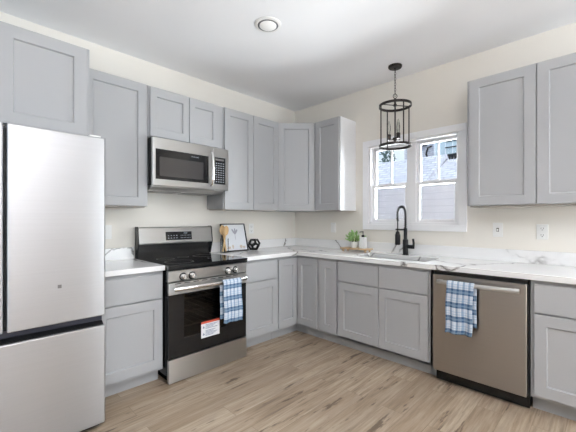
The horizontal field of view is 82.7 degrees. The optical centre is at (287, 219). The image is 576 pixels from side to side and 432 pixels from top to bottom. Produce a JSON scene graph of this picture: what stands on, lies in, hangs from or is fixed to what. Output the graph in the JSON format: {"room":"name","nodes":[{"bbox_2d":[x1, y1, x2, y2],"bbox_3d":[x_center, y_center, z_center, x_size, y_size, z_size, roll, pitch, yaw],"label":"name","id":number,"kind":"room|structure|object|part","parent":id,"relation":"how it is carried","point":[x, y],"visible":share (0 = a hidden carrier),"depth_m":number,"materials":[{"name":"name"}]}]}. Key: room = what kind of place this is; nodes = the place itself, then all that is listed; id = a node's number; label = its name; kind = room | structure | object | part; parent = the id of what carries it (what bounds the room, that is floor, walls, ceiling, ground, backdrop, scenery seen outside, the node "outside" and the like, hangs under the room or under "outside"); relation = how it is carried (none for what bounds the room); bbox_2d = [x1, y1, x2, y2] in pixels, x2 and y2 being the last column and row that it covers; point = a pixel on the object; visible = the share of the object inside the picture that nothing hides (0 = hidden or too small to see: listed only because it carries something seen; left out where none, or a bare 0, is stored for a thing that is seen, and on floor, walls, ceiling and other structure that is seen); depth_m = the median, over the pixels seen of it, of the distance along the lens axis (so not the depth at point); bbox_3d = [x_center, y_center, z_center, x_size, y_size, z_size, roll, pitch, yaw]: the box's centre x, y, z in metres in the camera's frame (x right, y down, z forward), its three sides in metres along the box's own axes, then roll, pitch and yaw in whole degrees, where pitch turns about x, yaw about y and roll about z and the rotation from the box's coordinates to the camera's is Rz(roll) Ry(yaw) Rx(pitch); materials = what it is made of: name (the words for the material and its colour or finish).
{"room":"kitchen","nodes":[
{"label":"kitchen","id":0,"kind":"room"},
{"bbox_2d":[0,12,294,258],"bbox_3d":[-2.135,-0.105,2.330,0.140,2.743,6.480,0,0,45],"label":"wall","id":1,"kind":"structure","parent":0,"point":[161,210],"depth_m":3.25,"materials":[{"name":"beige paint"}]},
{"bbox_2d":[0,21,88,135],"bbox_3d":[-1.867,-0.833,2.052,0.628,0.598,0.950,0,0,45],"label":"upper cabinet","id":2,"kind":"object","parent":1,"relation":"attached to","point":[44,80],"visible":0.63,"depth_m":2.00,"materials":[{"name":"grey paint"}]},
{"bbox_2d":[105,225,111,238],"bbox_3d":[-1.554,0.108,2.811,0.010,0.120,0.074,0,0,45],"label":"light switch","id":3,"kind":"object","parent":1,"relation":"attached to","point":[108,228],"visible":0.79,"depth_m":2.81,"materials":[{"name":"white plastic"}]},
{"bbox_2d":[89,68,146,207],"bbox_3d":[-1.457,-0.616,2.683,0.323,1.033,0.490,0,0,45],"label":"upper cabinet","id":4,"kind":"object","parent":1,"relation":"attached to","point":[117,105],"visible":0.57,"depth_m":2.60,"materials":[{"name":"grey paint"}]},
{"bbox_3d":[-1.465,-0.105,2.691,0.265,0.012,0.458,0,0,45],"label":"panel","id":5,"kind":"part","parent":4,"relation":"part of","materials":[{"name":"grey wood"}]},
{"bbox_2d":[105,247,133,260],"bbox_3d":[-1.567,0.301,2.789,0.018,0.102,0.483,0,0,45],"label":"backsplash","id":6,"kind":"structure","parent":1,"relation":"attached to","point":[128,252],"depth_m":2.87,"materials":[{"name":"white stone"}]},
{"bbox_2d":[147,85,222,148],"bbox_3d":[-1.020,-0.910,3.125,0.323,0.443,0.750,0,0,45],"label":"upper cabinet","id":7,"kind":"object","parent":1,"relation":"attached to","point":[170,115],"visible":0.7,"depth_m":2.97,"materials":[{"name":"grey paint"}]},
{"bbox_3d":[-1.041,-0.913,2.888,0.020,0.414,0.355,0,0,45],"label":"door","id":8,"kind":"part","parent":7,"relation":"part of","materials":[{"name":"grey paint"}]},
{"bbox_2d":[147,136,227,195],"bbox_3d":[-0.971,-0.466,3.073,0.462,0.436,0.748,0,0,45],"label":"microwave","id":9,"kind":"object","parent":7,"relation":"attached to","point":[173,166],"visible":0.98,"depth_m":2.90,"materials":[{"name":"silver metal"}]},
{"bbox_3d":[-0.920,-0.483,2.898,0.033,0.400,0.572,0,0,45],"label":"door","id":10,"kind":"part","parent":9,"relation":"part of","materials":[{"name":"silver metal"}]},
{"bbox_3d":[-0.917,-0.463,2.877,0.004,0.252,0.498,0,0,45],"label":"door glass","id":11,"kind":"part","parent":9,"relation":"part of","materials":[{"name":"black glass"}]},
{"bbox_3d":[-0.707,-0.476,3.056,0.064,0.335,0.028,0,0,45],"label":"door handle","id":12,"kind":"part","parent":9,"relation":"part of","materials":[{"name":"metal"}]},
{"bbox_3d":[-0.656,-0.483,3.165,0.033,0.400,0.173,0,0,45],"label":"control panel","id":13,"kind":"part","parent":9,"relation":"part of","materials":[{"name":"silver metal"}]},
{"bbox_3d":[-0.803,-0.913,3.128,0.020,0.414,0.309,0,0,45],"label":"door","id":14,"kind":"part","parent":7,"relation":"part of","materials":[{"name":"grey paint"}]},
{"bbox_2d":[207,107,277,210],"bbox_3d":[-0.488,-0.616,3.662,0.323,1.033,0.758,0,0,45],"label":"upper cabinet","id":15,"kind":"object","parent":1,"relation":"attached to","point":[251,142],"visible":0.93,"depth_m":3.51,"materials":[{"name":"grey paint"}]},
{"bbox_3d":[-0.511,-0.617,3.423,0.020,1.023,0.369,0,0,45],"label":"door","id":16,"kind":"part","parent":15,"relation":"part of","materials":[{"name":"grey paint"}]},
{"bbox_3d":[-0.496,-0.105,3.670,0.265,0.012,0.726,0,0,45],"label":"panel","id":17,"kind":"part","parent":15,"relation":"part of","materials":[{"name":"grey wood"}]},
{"bbox_3d":[-0.248,-0.617,3.689,0.020,1.023,0.371,0,0,45],"label":"door","id":18,"kind":"part","parent":15,"relation":"part of","materials":[{"name":"grey paint"}]},
{"bbox_2d":[249,224,253,233],"bbox_3d":[-0.442,0.109,3.934,0.010,0.120,0.074,0,0,45],"label":"power outlet","id":19,"kind":"object","parent":1,"relation":"attached to","point":[251,226],"visible":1,"depth_m":3.93,"materials":[{"name":"white plastic"}]},
{"bbox_2d":[0,0,575,111],"bbox_3d":[-0.166,-1.537,0.382,5.680,0.120,6.480,0,0,45],"label":"ceiling","id":20,"kind":"structure","parent":0,"point":[322,51],"depth_m":2.58,"materials":[{"name":"white paint"}]},
{"bbox_2d":[255,16,280,32],"bbox_3d":[-0.152,-1.466,2.478,0.200,0.022,0.200,0,0,45],"label":"recessed light","id":21,"kind":"object","parent":20,"relation":"in","point":[268,24],"visible":1,"depth_m":2.45,"materials":[{"name":"white plastic"}]},
{"bbox_2d":[379,63,411,150],"bbox_3d":[1.031,-1.086,3.149,0.302,0.782,0.302,0,0,45],"label":"pendant lantern","id":22,"kind":"object","parent":20,"relation":"hanging from","point":[395,66],"visible":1,"depth_m":3.14,"materials":[{"name":"black metal"}]},
{"bbox_2d":[387,122,392,140],"bbox_3d":[0.984,-0.858,3.161,0.054,0.192,0.040,0,0,45],"label":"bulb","id":23,"kind":"object","parent":22,"relation":"attached to","point":[389,135],"depth_m":3.16,"materials":[{"name":"glass"}]},
{"bbox_3d":[1.030,-0.987,3.149,0.033,0.446,0.034,0,0,45],"label":"stem","id":24,"kind":"part","parent":22,"relation":"part of","materials":[{"name":"brown metal"}]},
{"bbox_3d":[1.030,-1.314,3.148,0.015,0.271,0.015,0,0,0],"label":"chain","id":25,"kind":"part","parent":22,"relation":"part of","materials":[{"name":"brown metal"}]},
{"bbox_2d":[396,120,399,138],"bbox_3d":[1.039,-0.858,3.101,0.052,0.192,0.044,0,0,45],"label":"bulb","id":26,"kind":"object","parent":22,"relation":"attached to","point":[398,133],"depth_m":3.09,"materials":[{"name":"glass"}]},
{"bbox_2d":[82,330,575,431],"bbox_3d":[-0.166,1.306,0.382,5.680,0.080,6.480,0,0,45],"label":"floor","id":27,"kind":"structure","parent":0,"point":[295,381],"depth_m":2.30,"materials":[{"name":"brown wood"}]},
{"bbox_2d":[0,122,104,431],"bbox_3d":[-1.735,0.382,1.955,0.876,1.768,0.919,0,0,45],"label":"refrigerator","id":28,"kind":"object","parent":27,"relation":"on","point":[52,182],"visible":1,"depth_m":1.78,"materials":[{"name":"metal"}]},
{"bbox_3d":[-1.615,0.043,1.507,0.073,1.066,0.452,0,0,45],"label":"door","id":29,"kind":"part","parent":28,"relation":"part of","materials":[{"name":"metal"}]},
{"bbox_3d":[-1.450,0.927,1.673,0.073,0.587,0.919,0,0,45],"label":"freezer drawer","id":30,"kind":"part","parent":28,"relation":"part of","materials":[{"name":"metal"}]},
{"bbox_3d":[-1.286,0.043,1.839,0.073,1.066,0.454,0,0,45],"label":"door","id":31,"kind":"part","parent":28,"relation":"part of","materials":[{"name":"metal"}]},
{"bbox_2d":[102,271,162,396],"bbox_3d":[-1.349,0.829,2.574,0.626,0.874,0.481,0,0,45],"label":"base cabinet","id":32,"kind":"object","parent":27,"relation":"on","point":[132,320],"visible":0.52,"depth_m":2.38,"materials":[{"name":"grey paint"}]},
{"bbox_3d":[-1.133,0.874,2.361,0.020,0.525,0.461,0,0,45],"label":"door","id":33,"kind":"part","parent":32,"relation":"part of","materials":[{"name":"grey paint"}]},
{"bbox_3d":[-1.133,0.509,2.361,0.020,0.182,0.461,0,0,45],"label":"drawer","id":34,"kind":"part","parent":32,"relation":"part of","materials":[{"name":"grey paint"}]},
{"bbox_2d":[105,247,164,276],"bbox_3d":[-1.343,0.320,2.567,0.648,0.140,0.483,0,0,45],"label":"countertop","id":35,"kind":"structure","parent":32,"relation":"on","point":[118,261],"depth_m":2.56,"materials":[{"name":"white stone"}]},
{"bbox_2d":[135,226,247,384],"bbox_3d":[-0.858,0.666,2.974,0.750,1.200,0.773,0,0,45],"label":"range","id":36,"kind":"object","parent":27,"relation":"on","point":[196,340],"visible":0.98,"depth_m":2.75,"materials":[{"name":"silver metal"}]},
{"bbox_3d":[-1.064,0.158,3.197,0.012,0.080,0.270,0,0,45],"label":"display panel","id":37,"kind":"part","parent":36,"relation":"part of","materials":[{"name":"black glass"}]},
{"bbox_3d":[-0.809,0.448,2.555,0.039,0.048,0.048,0,0,45],"label":"knob","id":38,"kind":"part","parent":36,"relation":"part of","materials":[{"name":"metal"}]},
{"bbox_2d":[138,253,247,270],"bbox_3d":[-0.871,0.374,2.978,0.655,0.040,0.759,0,0,45],"label":"cooktop","id":39,"kind":"object","parent":36,"relation":"in","point":[172,261],"depth_m":2.89,"materials":[{"name":"black glass"}]},
{"bbox_3d":[-0.656,1.169,2.764,0.037,0.178,0.743,0,0,45],"label":"storage drawer","id":40,"kind":"part","parent":36,"relation":"part of","materials":[{"name":"silver metal"}]},
{"bbox_3d":[-0.662,0.439,2.770,0.054,0.090,0.747,0,0,45],"label":"control panel","id":41,"kind":"part","parent":36,"relation":"part of","materials":[{"name":"silver metal"}]},
{"bbox_2d":[167,272,246,359],"bbox_3d":[-0.820,0.783,2.927,0.630,0.586,0.743,0,0,45],"label":"oven","id":42,"kind":"object","parent":36,"relation":"in","point":[195,326],"depth_m":2.67,"materials":[{"name":"metal"}]},
{"bbox_2d":[220,277,242,323],"bbox_3d":[-0.485,0.697,2.823,0.055,0.372,0.205,0,0,45],"label":"dish towel","id":43,"kind":"object","parent":36,"relation":"hanging from","point":[231,305],"visible":0.98,"depth_m":2.80,"materials":[{"name":"blue fabric"}]},
{"bbox_2d":[245,258,276,347],"bbox_3d":[-0.484,0.829,3.448,0.626,0.874,0.455,0,0,45],"label":"base cabinet","id":44,"kind":"object","parent":27,"relation":"on","point":[261,282],"visible":0.52,"depth_m":3.24,"materials":[{"name":"grey paint"}]},
{"bbox_3d":[-0.268,0.509,3.235,0.020,0.182,0.433,0,0,45],"label":"drawer","id":45,"kind":"part","parent":44,"relation":"part of","materials":[{"name":"grey paint"}]},
{"bbox_3d":[-0.268,0.874,3.235,0.020,0.525,0.433,0,0,45],"label":"door","id":46,"kind":"part","parent":44,"relation":"part of","materials":[{"name":"grey paint"}]},
{"bbox_2d":[271,255,323,338],"bbox_3d":[0.099,0.829,3.835,0.911,0.874,0.911,0,0,45],"label":"base cabinet","id":47,"kind":"object","parent":27,"relation":"on","point":[297,275],"visible":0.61,"depth_m":3.50,"materials":[{"name":"grey paint"}]},
{"bbox_3d":[-0.004,0.777,3.501,0.019,0.718,0.271,0,0,45],"label":"door","id":48,"kind":"part","parent":47,"relation":"part of","materials":[{"name":"grey paint"}]},
{"bbox_3d":[0.207,0.777,3.501,0.269,0.718,0.019,0,0,45],"label":"door","id":49,"kind":"part","parent":47,"relation":"part of","materials":[{"name":"grey paint"}]},
{"bbox_2d":[210,238,575,284],"bbox_3d":[0.906,0.320,2.715,3.638,0.140,1.372,0,0,45],"label":"countertop","id":50,"kind":"structure","parent":47,"relation":"on","point":[558,267],"depth_m":2.91,"materials":[{"name":"white stone"}]},
{"bbox_2d":[220,238,228,252],"bbox_3d":[-0.674,0.277,3.471,0.086,0.150,0.086,0,0,45],"label":"glass jar","id":51,"kind":"object","parent":50,"relation":"on","point":[228,238],"visible":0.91,"depth_m":3.48,"materials":[{"name":"clear glass"}]},
{"bbox_2d":[219,225,226,251],"bbox_3d":[-0.688,0.201,3.475,0.090,0.282,0.015,0,0,-40],"label":"wooden spoon","id":52,"kind":"object","parent":51,"relation":"in","point":[221,226],"visible":0.73,"depth_m":3.47,"materials":[{"name":"brown wood"}]},
{"bbox_2d":[222,226,228,251],"bbox_3d":[-0.660,0.203,3.466,0.019,0.276,0.088,0,0,45],"label":"wooden spoon","id":53,"kind":"object","parent":51,"relation":"in","point":[225,230],"visible":1,"depth_m":3.45,"materials":[{"name":"brown wood"}]},
{"bbox_2d":[220,223,248,251],"bbox_3d":[-0.599,0.200,3.657,0.106,0.307,0.323,0,0,45],"label":"picture","id":54,"kind":"object","parent":50,"relation":"on","point":[237,236],"visible":0.94,"depth_m":3.67,"materials":[{"name":"paper"}]},
{"bbox_2d":[248,239,259,249],"bbox_3d":[-0.395,0.288,3.796,0.146,0.128,0.152,0,0,45],"label":"ornament","id":55,"kind":"object","parent":50,"relation":"on","point":[250,240],"visible":0.98,"depth_m":3.76,"materials":[{"name":"black metal"}]},
{"bbox_2d":[340,247,372,252],"bbox_3d":[0.751,0.332,3.604,0.340,0.040,0.140,0,0,45],"label":"wooden riser","id":56,"kind":"object","parent":50,"relation":"on","point":[342,248],"visible":0.98,"depth_m":3.53,"materials":[{"name":"brown wood"}]},
{"bbox_2d":[345,230,365,247],"bbox_3d":[0.734,0.211,3.641,0.222,0.202,0.180,0,0,-7],"label":"potted plant","id":57,"kind":"object","parent":56,"relation":"on","point":[353,243],"visible":0.92,"depth_m":3.61,"materials":[{"name":"green plant"}]},
{"bbox_3d":[0.732,0.279,3.623,0.082,0.066,0.079,0,0,45],"label":"pot","id":58,"kind":"part","parent":57,"relation":"part of","materials":[{"name":"white ceramic"}]},
{"bbox_2d":[359,231,366,248],"bbox_3d":[0.808,0.220,3.527,0.062,0.185,0.055,0,0,45],"label":"soap dispenser","id":59,"kind":"object","parent":56,"relation":"on","point":[362,240],"visible":1,"depth_m":3.51,"materials":[{"name":"white ceramic"}]},
{"bbox_2d":[359,237,366,248],"bbox_3d":[0.809,0.251,3.528,0.062,0.122,0.052,0,0,45],"label":"bottle","id":60,"kind":"object","parent":59,"relation":"attached to","point":[362,240],"depth_m":3.51,"materials":[{"name":"white ceramic"}]},
{"bbox_2d":[369,256,426,261],"bbox_3d":[1.003,0.478,3.087,0.735,0.176,0.350,0,0,45],"label":"sink","id":61,"kind":"object","parent":50,"relation":"in","point":[369,256],"visible":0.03,"depth_m":3.21,"materials":[{"name":"silver metal"}]},
{"bbox_2d":[395,205,414,254],"bbox_3d":[1.162,0.103,3.243,0.192,0.498,0.075,0,0,34],"label":"faucet","id":62,"kind":"object","parent":50,"relation":"on","point":[406,246],"visible":1,"depth_m":3.24,"materials":[{"name":"black metal"}]},
{"bbox_2d":[319,258,342,344],"bbox_3d":[0.611,0.829,3.529,0.243,0.874,0.626,0,0,45],"label":"base cabinet","id":63,"kind":"object","parent":27,"relation":"on","point":[328,268],"visible":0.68,"depth_m":3.31,"materials":[{"name":"grey paint"}]},
{"bbox_3d":[0.405,0.777,3.306,0.208,0.718,0.020,0,0,45],"label":"door","id":64,"kind":"part","parent":63,"relation":"part of","materials":[{"name":"grey paint"}]},
{"bbox_2d":[338,260,435,374],"bbox_3d":[1.025,0.829,3.119,0.918,0.874,0.626,0,0,45],"label":"base cabinet","id":65,"kind":"object","parent":27,"relation":"on","point":[385,311],"visible":0.75,"depth_m":2.85,"materials":[{"name":"grey paint"}]},
{"bbox_3d":[0.651,0.509,3.063,0.433,0.182,0.020,0,0,45],"label":"drawer","id":66,"kind":"part","parent":65,"relation":"part of","materials":[{"name":"grey paint"}]},
{"bbox_3d":[0.651,0.874,3.063,0.433,0.525,0.020,0,0,45],"label":"door","id":67,"kind":"part","parent":65,"relation":"part of","materials":[{"name":"grey paint"}]},
{"bbox_3d":[0.962,0.509,2.755,0.431,0.182,0.020,0,0,45],"label":"drawer","id":68,"kind":"part","parent":65,"relation":"part of","materials":[{"name":"grey paint"}]},
{"bbox_3d":[0.962,0.874,2.755,0.431,0.525,0.020,0,0,45],"label":"door","id":69,"kind":"part","parent":65,"relation":"part of","materials":[{"name":"grey paint"}]},
{"bbox_2d":[433,270,532,407],"bbox_3d":[1.537,0.832,2.533,0.610,0.868,0.686,0,0,45],"label":"dishwasher","id":70,"kind":"object","parent":27,"relation":"on","point":[495,361],"visible":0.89,"depth_m":2.27,"materials":[{"name":"silver metal"}]},
{"bbox_2d":[445,280,476,336],"bbox_3d":[1.238,0.640,2.352,0.202,0.383,0.051,0,0,45],"label":"dish towel","id":71,"kind":"object","parent":70,"relation":"hanging from","point":[461,298],"visible":1,"depth_m":2.33,"materials":[{"name":"blue fabric"}]},
{"bbox_3d":[1.319,0.469,2.309,0.519,0.031,0.061,0,0,45],"label":"door handle","id":72,"kind":"part","parent":70,"relation":"part of","materials":[{"name":"silver metal"}]},
{"bbox_3d":[1.427,1.210,2.418,0.602,0.088,0.105,0,0,45],"label":"toe panel","id":73,"kind":"part","parent":70,"relation":"part of","materials":[{"name":"black metal"}]},
{"bbox_2d":[531,280,575,420],"bbox_3d":[2.122,0.829,2.033,0.912,0.874,0.626,0,0,45],"label":"base cabinet","id":74,"kind":"object","parent":27,"relation":"on","point":[553,304],"visible":0.84,"depth_m":2.06,"materials":[{"name":"grey paint"}]},
{"bbox_3d":[1.911,0.509,1.816,0.878,0.182,0.020,0,0,45],"label":"drawer","id":75,"kind":"part","parent":74,"relation":"part of","materials":[{"name":"grey paint"}]},
{"bbox_3d":[1.754,0.874,1.971,0.436,0.525,0.020,0,0,45],"label":"door","id":76,"kind":"part","parent":74,"relation":"part of","materials":[{"name":"grey paint"}]},
{"bbox_2d":[295,22,575,252],"bbox_3d":[2.064,-0.105,2.635,5.400,2.743,0.140,0,0,45],"label":"wall","id":77,"kind":"structure","parent":0,"point":[437,95],"depth_m":3.08,"materials":[{"name":"beige paint"}]},
{"bbox_2d":[262,123,329,211],"bbox_3d":[0.098,-0.616,4.045,0.617,1.033,0.617,0,0,45],"label":"upper cabinet","id":78,"kind":"object","parent":77,"relation":"attached to","point":[296,141],"visible":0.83,"depth_m":3.83,"materials":[{"name":"grey paint"}]},
{"bbox_3d":[0.099,-0.617,3.826,0.417,1.023,0.019,0,0,0],"label":"door","id":79,"kind":"part","parent":78,"relation":"part of","materials":[{"name":"grey paint"}]},
{"bbox_2d":[331,223,335,231],"bbox_3d":[0.556,0.098,4.022,0.074,0.120,0.010,0,0,45],"label":"light switch","id":80,"kind":"object","parent":77,"relation":"attached to","point":[333,225],"visible":1,"depth_m":4.01,"materials":[{"name":"white plastic"}]},
{"bbox_2d":[315,116,355,210],"bbox_3d":[0.547,-0.616,3.808,0.358,1.033,0.323,0,0,45],"label":"upper cabinet","id":81,"kind":"object","parent":77,"relation":"attached to","point":[335,138],"visible":1,"depth_m":3.69,"materials":[{"name":"grey paint"}]},
{"bbox_3d":[0.442,-0.617,3.698,0.334,1.023,0.020,0,0,45],"label":"door","id":82,"kind":"part","parent":81,"relation":"part of","materials":[{"name":"grey paint"}]},
{"bbox_3d":[0.681,-0.616,3.691,0.004,1.032,0.302,0,0,45],"label":"panel","id":83,"kind":"part","parent":81,"relation":"part of","materials":[{"name":"laminate"}]},
{"bbox_2d":[211,238,575,266],"bbox_3d":[0.906,0.301,2.715,3.638,0.102,1.372,0,0,45],"label":"backsplash","id":84,"kind":"structure","parent":77,"relation":"attached to","point":[508,255],"depth_m":3.06,"materials":[{"name":"white stone"}]},
{"bbox_2d":[363,122,466,231],"bbox_3d":[1.286,-0.383,3.392,1.078,0.992,0.158,0,0,45],"label":"window","id":85,"kind":"structure","parent":77,"relation":"in","point":[414,183],"depth_m":3.33,"materials":[{"name":"white paint"}]},
{"bbox_3d":[1.110,-0.176,3.556,0.416,0.415,0.030,0,0,45],"label":"sash","id":86,"kind":"part","parent":85,"relation":"part of","materials":[{"name":"white paint"}]},
{"bbox_3d":[1.136,-0.574,3.582,0.416,0.449,0.030,0,0,45],"label":"sash","id":87,"kind":"part","parent":85,"relation":"part of","materials":[{"name":"white paint"}]},
{"bbox_3d":[1.461,-0.176,3.208,0.401,0.415,0.030,0,0,45],"label":"sash","id":88,"kind":"part","parent":85,"relation":"part of","materials":[{"name":"white paint"}]},
{"bbox_3d":[1.487,-0.574,3.234,0.401,0.449,0.030,0,0,45],"label":"sash","id":89,"kind":"part","parent":85,"relation":"part of","materials":[{"name":"white paint"}]},
{"bbox_2d":[493,223,502,236],"bbox_3d":[1.791,0.088,2.795,0.074,0.120,0.016,0,0,45],"label":"light switch","id":90,"kind":"object","parent":77,"relation":"attached to","point":[497,227],"visible":1,"depth_m":2.79,"materials":[{"name":"white plastic"}]},
{"bbox_2d":[467,52,575,207],"bbox_3d":[1.899,-0.616,2.470,0.914,1.033,0.323,0,0,45],"label":"upper cabinet","id":91,"kind":"object","parent":77,"relation":"attached to","point":[521,122],"visible":1,"depth_m":2.42,"materials":[{"name":"grey paint"}]},
{"bbox_3d":[1.636,-0.620,2.516,0.434,1.013,0.020,0,0,45],"label":"door","id":92,"kind":"part","parent":91,"relation":"part of","materials":[{"name":"grey paint"}]},
{"bbox_3d":[1.907,-0.105,2.477,0.882,0.012,0.265,0,0,45],"label":"panel","id":93,"kind":"part","parent":91,"relation":"part of","materials":[{"name":"grey wood"}]},
{"bbox_3d":[1.951,-0.620,2.205,0.436,1.013,0.020,0,0,45],"label":"door","id":94,"kind":"part","parent":91,"relation":"part of","materials":[{"name":"grey paint"}]},
{"bbox_2d":[536,224,547,239],"bbox_3d":[2.009,0.098,2.584,0.074,0.120,0.010,0,0,45],"label":"power outlet","id":95,"kind":"object","parent":77,"relation":"attached to","point":[541,229],"visible":1,"depth_m":2.58,"materials":[{"name":"white plastic"}]},
{"label":"outside","id":96,"kind":"structure","parent":0,"visible":0},
{"bbox_3d":[8.594,1.616,11.649,30.000,0.100,21.860,0,0,45],"label":"ground","id":97,"kind":"structure","parent":96,"visible":0},
{"bbox_2d":[379,150,395,162],"bbox_3d":[4.004,-1.024,13.116,0.706,5.183,0.683,0,0,45],"label":"tree","id":98,"kind":"object","parent":97,"relation":"on","point":[385,156],"visible":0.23,"depth_m":13.06,"materials":[{"name":"green plant"}]},
{"bbox_2d":[377,178,456,218],"bbox_3d":[1.964,0.436,6.372,10.000,2.260,0.130,0,0,45],"label":"fence","id":99,"kind":"object","parent":97,"relation":"on","point":[438,200],"visible":0.02,"depth_m":5.80,"materials":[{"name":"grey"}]},
{"bbox_3d":[1.935,-0.679,6.343,10.000,0.030,0.050,0,0,45],"label":"cap rail","id":100,"kind":"part","parent":99,"relation":"part of","materials":[{"name":"white"}]},
{"bbox_2d":[378,154,456,183],"bbox_3d":[3.392,-0.134,9.876,9.700,3.400,4.100,0,0,45],"label":"house","id":101,"kind":"structure","parent":97,"relation":"on","point":[448,167],"depth_m":9.00,"materials":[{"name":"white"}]},
{"bbox_2d":[404,139,456,159],"bbox_3d":[9.309,-2.334,10.772,9.750,7.800,4.100,0,0,45],"label":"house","id":102,"kind":"structure","parent":97,"relation":"on","point":[449,147],"depth_m":11.92,"materials":[{"name":"white paint"}]},
{"bbox_3d":[5.759,-2.664,11.806,0.850,0.740,0.015,0,0,45],"label":"pane","id":103,"kind":"part","parent":102,"relation":"part of","materials":[{"name":"clear glass"}]}
]}

